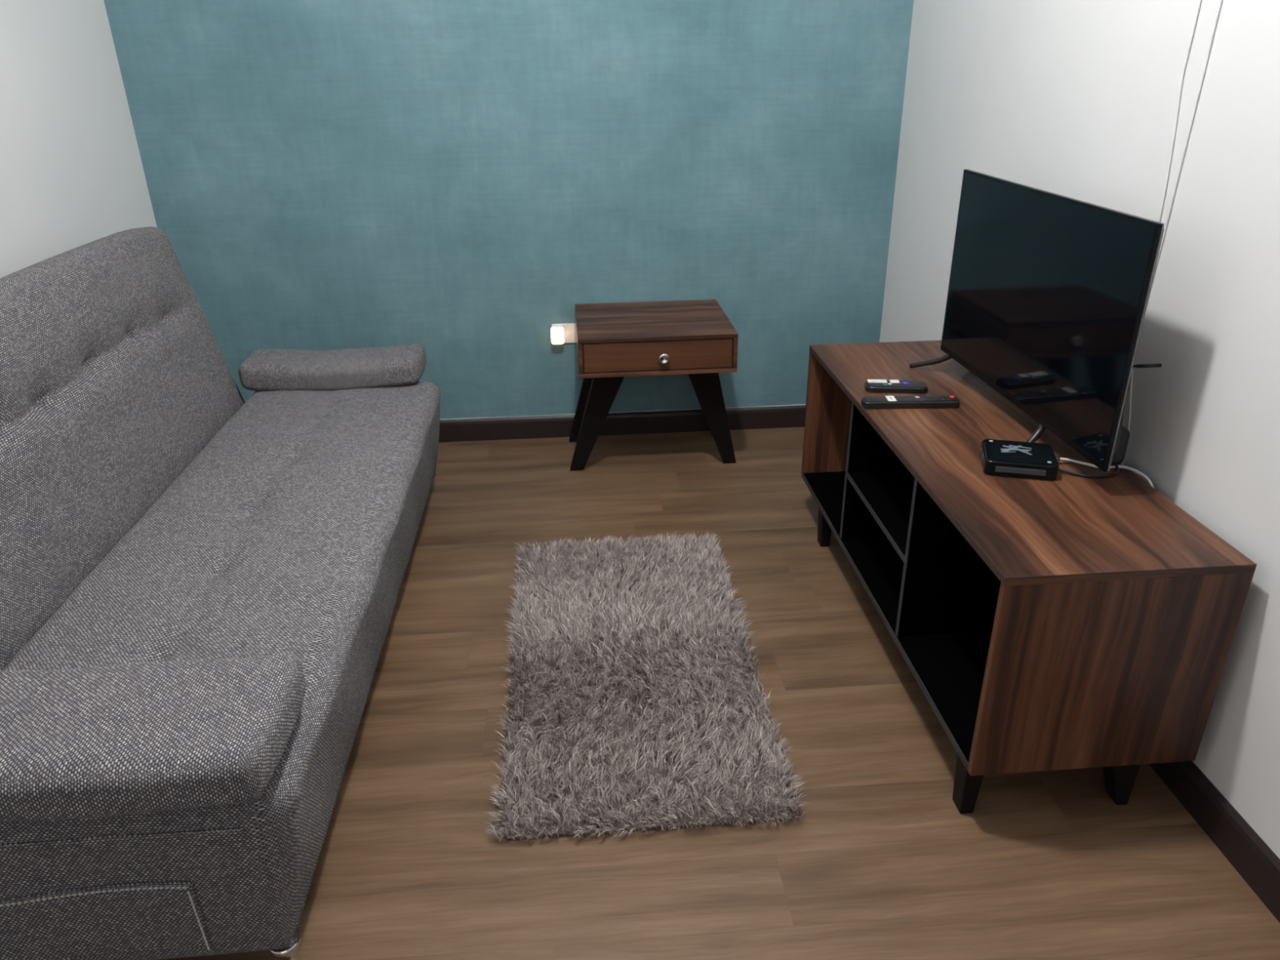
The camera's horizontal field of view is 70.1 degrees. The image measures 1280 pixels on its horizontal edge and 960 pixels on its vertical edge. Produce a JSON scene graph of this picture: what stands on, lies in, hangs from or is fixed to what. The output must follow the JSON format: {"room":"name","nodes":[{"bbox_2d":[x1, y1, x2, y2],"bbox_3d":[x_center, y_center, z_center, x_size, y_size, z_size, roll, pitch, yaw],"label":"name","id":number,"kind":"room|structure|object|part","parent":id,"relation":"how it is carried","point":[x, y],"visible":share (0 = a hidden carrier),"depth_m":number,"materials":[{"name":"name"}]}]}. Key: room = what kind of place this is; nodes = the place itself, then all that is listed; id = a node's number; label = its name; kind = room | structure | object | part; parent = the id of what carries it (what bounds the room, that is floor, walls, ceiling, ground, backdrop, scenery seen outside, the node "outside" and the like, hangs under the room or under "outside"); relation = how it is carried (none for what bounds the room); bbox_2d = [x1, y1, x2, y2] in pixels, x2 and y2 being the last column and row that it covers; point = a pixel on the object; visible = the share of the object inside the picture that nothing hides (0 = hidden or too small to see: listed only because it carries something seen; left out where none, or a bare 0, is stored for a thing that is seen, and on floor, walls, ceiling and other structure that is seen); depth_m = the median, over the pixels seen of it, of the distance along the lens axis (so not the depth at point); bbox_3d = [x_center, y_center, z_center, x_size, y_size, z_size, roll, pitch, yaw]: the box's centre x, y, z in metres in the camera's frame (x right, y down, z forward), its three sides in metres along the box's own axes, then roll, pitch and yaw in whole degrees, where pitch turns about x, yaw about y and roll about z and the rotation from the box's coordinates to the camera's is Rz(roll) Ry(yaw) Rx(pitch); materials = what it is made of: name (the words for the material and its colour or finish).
{"room":"living room","nodes":[
{"label":"living room","id":0,"kind":"room"},
{"bbox_2d":[0,0,156,278],"bbox_3d":[-1.495,-0.119,0.480,0.100,2.590,5.397,-3,25,-4],"label":"wall","id":1,"kind":"structure","parent":0,"point":[72,174],"depth_m":2.55,"materials":[{"name":"white paint"}]},
{"bbox_2d":[103,0,913,419],"bbox_3d":[-0.380,-1.344,3.045,2.761,2.590,0.100,-3,25,-4],"label":"wall","id":2,"kind":"structure","parent":0,"point":[452,178],"depth_m":3.12,"materials":[{"name":"teal paint"}]},
{"bbox_2d":[551,323,576,342],"bbox_3d":[-0.264,-0.542,3.369,0.122,0.074,0.012,-3,25,-4],"label":"wall socket","id":3,"kind":"object","parent":2,"relation":"attached to","point":[570,329],"visible":0.41,"depth_m":3.37,"materials":[{"name":"white plastic"}]},
{"bbox_2d":[551,325,564,344],"bbox_3d":[-0.303,-0.532,3.347,0.048,0.064,0.037,-3,25,-4],"label":"night light","id":4,"kind":"object","parent":3,"relation":"attached to","point":[557,331],"visible":1,"depth_m":3.33,"materials":[{"name":"white plastic"}]},
{"bbox_2d":[439,404,805,442],"bbox_3d":[-0.358,-0.206,3.518,2.561,0.088,0.014,-3,25,-4],"label":"baseboard","id":5,"kind":"structure","parent":2,"relation":"attached to","point":[780,416],"depth_m":3.53,"materials":[{"name":"black wood"}]},
{"bbox_2d":[158,426,1279,959],"bbox_3d":[-0.152,0.964,1.128,2.581,0.001,5.370,-3,25,-4],"label":"floor","id":6,"kind":"structure","parent":0,"point":[881,861],"depth_m":1.76,"materials":[{"name":"brown wood"}]},
{"bbox_2d":[0,226,440,959],"bbox_3d":[-0.991,0.017,2.079,0.862,0.928,1.993,-3,25,-4],"label":"sofa","id":7,"kind":"object","parent":6,"relation":"on","point":[200,584],"visible":1,"depth_m":1.75,"materials":[{"name":"grey fabric"}]},
{"bbox_3d":[-1.296,-0.091,1.969,0.248,0.630,1.820,-3,25,-4],"label":"backrest","id":8,"kind":"part","parent":7,"relation":"part of","materials":[{"name":"grey fabric"}]},
{"bbox_3d":[-0.803,0.366,1.306,0.590,0.097,0.272,-3,25,-4],"label":"armrest","id":9,"kind":"part","parent":7,"relation":"part of","materials":[{"name":"grey fabric"}]},
{"bbox_3d":[-0.564,0.766,1.463,0.048,0.085,0.048,-3,25,-4],"label":"leg","id":10,"kind":"part","parent":7,"relation":"part of","materials":[{"name":"silver metal"}]},
{"bbox_3d":[-0.965,-0.353,2.893,0.555,0.103,0.212,-3,25,-4],"label":"armrest","id":11,"kind":"part","parent":7,"relation":"part of","materials":[{"name":"grey fabric"}]},
{"bbox_2d":[485,529,807,842],"bbox_3d":[-0.020,0.413,2.233,0.651,0.050,1.185,-3,25,-4],"label":"shag rug","id":12,"kind":"object","parent":6,"relation":"on","point":[637,704],"visible":1,"depth_m":2.06,"materials":[{"name":"grey fabric"}]},
{"bbox_2d":[568,298,737,471],"bbox_3d":[0.040,-0.312,3.219,0.598,0.524,0.478,-3,25,-4],"label":"bedside table","id":13,"kind":"object","parent":6,"relation":"on","point":[695,338],"visible":1,"depth_m":3.04,"materials":[{"name":"brown wood"}]},
{"bbox_3d":[-0.209,-0.483,3.128,0.014,0.102,0.455,-3,25,-4],"label":"panel","id":14,"kind":"part","parent":13,"relation":"part of","materials":[{"name":"brown wood"}]},
{"bbox_3d":[-0.169,-0.328,3.412,0.213,0.394,0.037,-1,25,-1],"label":"leg","id":15,"kind":"part","parent":13,"relation":"part of","materials":[{"name":"black paint"}]},
{"bbox_3d":[-0.147,-0.203,3.146,0.226,0.394,0.061,5,26,12],"label":"leg","id":16,"kind":"part","parent":13,"relation":"part of","materials":[{"name":"black paint"}]},
{"bbox_3d":[0.042,-0.443,3.170,0.516,0.014,0.455,-3,25,-4],"label":"panel","id":17,"kind":"part","parent":13,"relation":"part of","materials":[{"name":"brown wood"}]},
{"bbox_3d":[0.059,-0.404,2.951,0.482,0.096,0.016,-3,25,-4],"label":"drawer","id":18,"kind":"part","parent":13,"relation":"part of","materials":[{"name":"brown wood"}]},
{"bbox_3d":[0.077,-0.392,2.934,0.035,0.035,0.026,-3,25,-4],"label":"knob","id":19,"kind":"part","parent":13,"relation":"part of","materials":[{"name":"silver metal"}]},
{"bbox_3d":[0.225,-0.348,3.442,0.193,0.394,0.041,-3,25,-4],"label":"leg","id":20,"kind":"part","parent":13,"relation":"part of","materials":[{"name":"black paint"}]},
{"bbox_3d":[0.254,-0.222,3.173,0.210,0.394,0.063,-12,27,-22],"label":"leg","id":21,"kind":"part","parent":13,"relation":"part of","materials":[{"name":"black paint"}]},
{"bbox_3d":[0.291,-0.507,3.163,0.014,0.102,0.455,-3,25,-4],"label":"panel","id":22,"kind":"part","parent":13,"relation":"part of","materials":[{"name":"brown wood"}]},
{"bbox_2d":[800,340,1257,813],"bbox_3d":[0.774,0.122,2.235,0.435,0.555,1.326,-3,25,-4],"label":"stand","id":23,"kind":"object","parent":6,"relation":"on","point":[1068,621],"visible":0.86,"depth_m":1.71,"materials":[{"name":"brown wood"}]},
{"bbox_3d":[0.553,0.134,2.719,0.038,0.128,0.048,-3,25,-4],"label":"leg","id":24,"kind":"part","parent":23,"relation":"part of","materials":[{"name":"black paint"}]},
{"bbox_3d":[0.723,-0.206,2.803,0.434,0.411,0.016,-3,25,-4],"label":"panel","id":25,"kind":"part","parent":23,"relation":"part of","materials":[{"name":"brown wood"}]},
{"bbox_2d":[848,469,915,555],"bbox_3d":[0.772,0.071,2.206,0.422,0.014,0.446,-3,25,-4],"label":"shelf","id":26,"kind":"object","parent":23,"relation":"attached to","point":[887,494],"depth_m":2.26,"materials":[{"name":"black laminate"}]},
{"bbox_2d":[864,379,928,393],"bbox_3d":[0.655,-0.240,2.334,0.155,0.018,0.056,2,25,5],"label":"remote control","id":27,"kind":"object","parent":23,"relation":"on","point":[896,386],"visible":1,"depth_m":2.31,"materials":[{"name":"black plastic"}]},
{"bbox_3d":[0.773,0.250,2.296,0.425,0.016,1.294,-3,25,-4],"label":"panel","id":28,"kind":"part","parent":23,"relation":"part of","materials":[{"name":"black laminate"}]},
{"bbox_2d":[861,395,959,408],"bbox_3d":[0.660,-0.192,2.227,0.232,0.021,0.043,-1,25,1],"label":"remote control","id":29,"kind":"object","parent":23,"relation":"on","point":[882,402],"visible":1,"depth_m":2.21,"materials":[{"name":"black plastic"}]},
{"bbox_3d":[0.634,0.582,1.763,0.038,0.128,0.048,-3,25,-4],"label":"leg","id":30,"kind":"part","parent":23,"relation":"part of","materials":[{"name":"black paint"}]},
{"bbox_2d":[979,439,1058,480],"bbox_3d":[0.785,-0.044,1.893,0.141,0.033,0.123,6,26,14],"label":"media box","id":31,"kind":"object","parent":23,"relation":"on","point":[1015,459],"visible":1,"depth_m":1.86,"materials":[{"name":"black plastic"}]},
{"bbox_2d":[909,168,1164,471],"bbox_3d":[0.868,-0.375,2.027,0.201,0.517,0.816,-3,25,-5],"label":"television","id":32,"kind":"object","parent":23,"relation":"on","point":[1048,292],"visible":0.96,"depth_m":1.90,"materials":[{"name":"black"}]},
{"bbox_2d":[1133,363,1161,368],"bbox_3d":[0.966,-0.222,1.775,0.086,0.018,0.007,8,27,19],"label":"plug","id":33,"kind":"object","parent":32,"relation":"attached to","point":[1154,365],"visible":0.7,"depth_m":1.76,"materials":[{"name":"black plastic"}]},
{"bbox_2d":[1057,463,1119,477],"bbox_3d":[0.913,-0.018,1.861,0.144,0.012,0.047,-3,25,-4],"label":"cable","id":34,"kind":"object","parent":23,"relation":"on","point":[1116,465],"visible":0.83,"depth_m":1.85,"materials":[{"name":"plastic"}]},
{"bbox_2d":[1055,455,1154,488],"bbox_3d":[0.955,0.088,1.928,0.219,0.272,0.060,16,30,32],"label":"cable","id":35,"kind":"object","parent":23,"relation":"on","point":[1058,458],"visible":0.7,"depth_m":1.88,"materials":[{"name":"plastic"}]},
{"bbox_3d":[0.824,0.348,1.620,0.434,0.411,0.016,-3,25,-4],"label":"panel","id":36,"kind":"part","parent":23,"relation":"part of","materials":[{"name":"brown wood"}]},
{"bbox_2d":[1111,426,1129,464],"bbox_3d":[0.988,-0.084,1.897,0.038,0.100,0.052,-3,25,-4],"label":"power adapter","id":37,"kind":"object","parent":23,"relation":"on","point":[1118,456],"visible":0.27,"depth_m":1.88,"materials":[{"name":"black plastic"}]},
{"bbox_3d":[0.924,0.571,1.776,0.062,0.128,0.048,-3,25,-4],"label":"leg","id":38,"kind":"part","parent":23,"relation":"part of","materials":[{"name":"black paint"}]},
{"bbox_2d":[879,0,1279,858],"bbox_3d":[1.157,-0.241,0.648,0.100,2.590,5.397,-3,25,-4],"label":"wall","id":39,"kind":"structure","parent":0,"point":[1077,100],"depth_m":1.75,"materials":[{"name":"white paint"}]},
{"bbox_2d":[1121,0,1222,465],"bbox_3d":[1.016,-0.891,1.567,0.003,2.050,0.052,-3,25,-4],"label":"cable","id":40,"kind":"object","parent":39,"relation":"attached to","point":[1220,1],"visible":0.76,"depth_m":1.71,"materials":[{"name":"plastic"}]},
{"bbox_2d":[1157,0,1201,222],"bbox_3d":[1.012,-0.914,1.615,0.003,2.050,0.029,-3,25,-4],"label":"cable","id":41,"kind":"object","parent":39,"relation":"attached to","point":[1199,2],"visible":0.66,"depth_m":1.72,"materials":[{"name":"plastic"}]},
{"bbox_2d":[1149,760,1279,923],"bbox_3d":[1.115,0.858,1.207,0.014,0.088,5.281,-3,25,-4],"label":"baseboard","id":42,"kind":"structure","parent":39,"relation":"attached to","point":[1245,850],"depth_m":1.66,"materials":[{"name":"black wood"}]}
]}

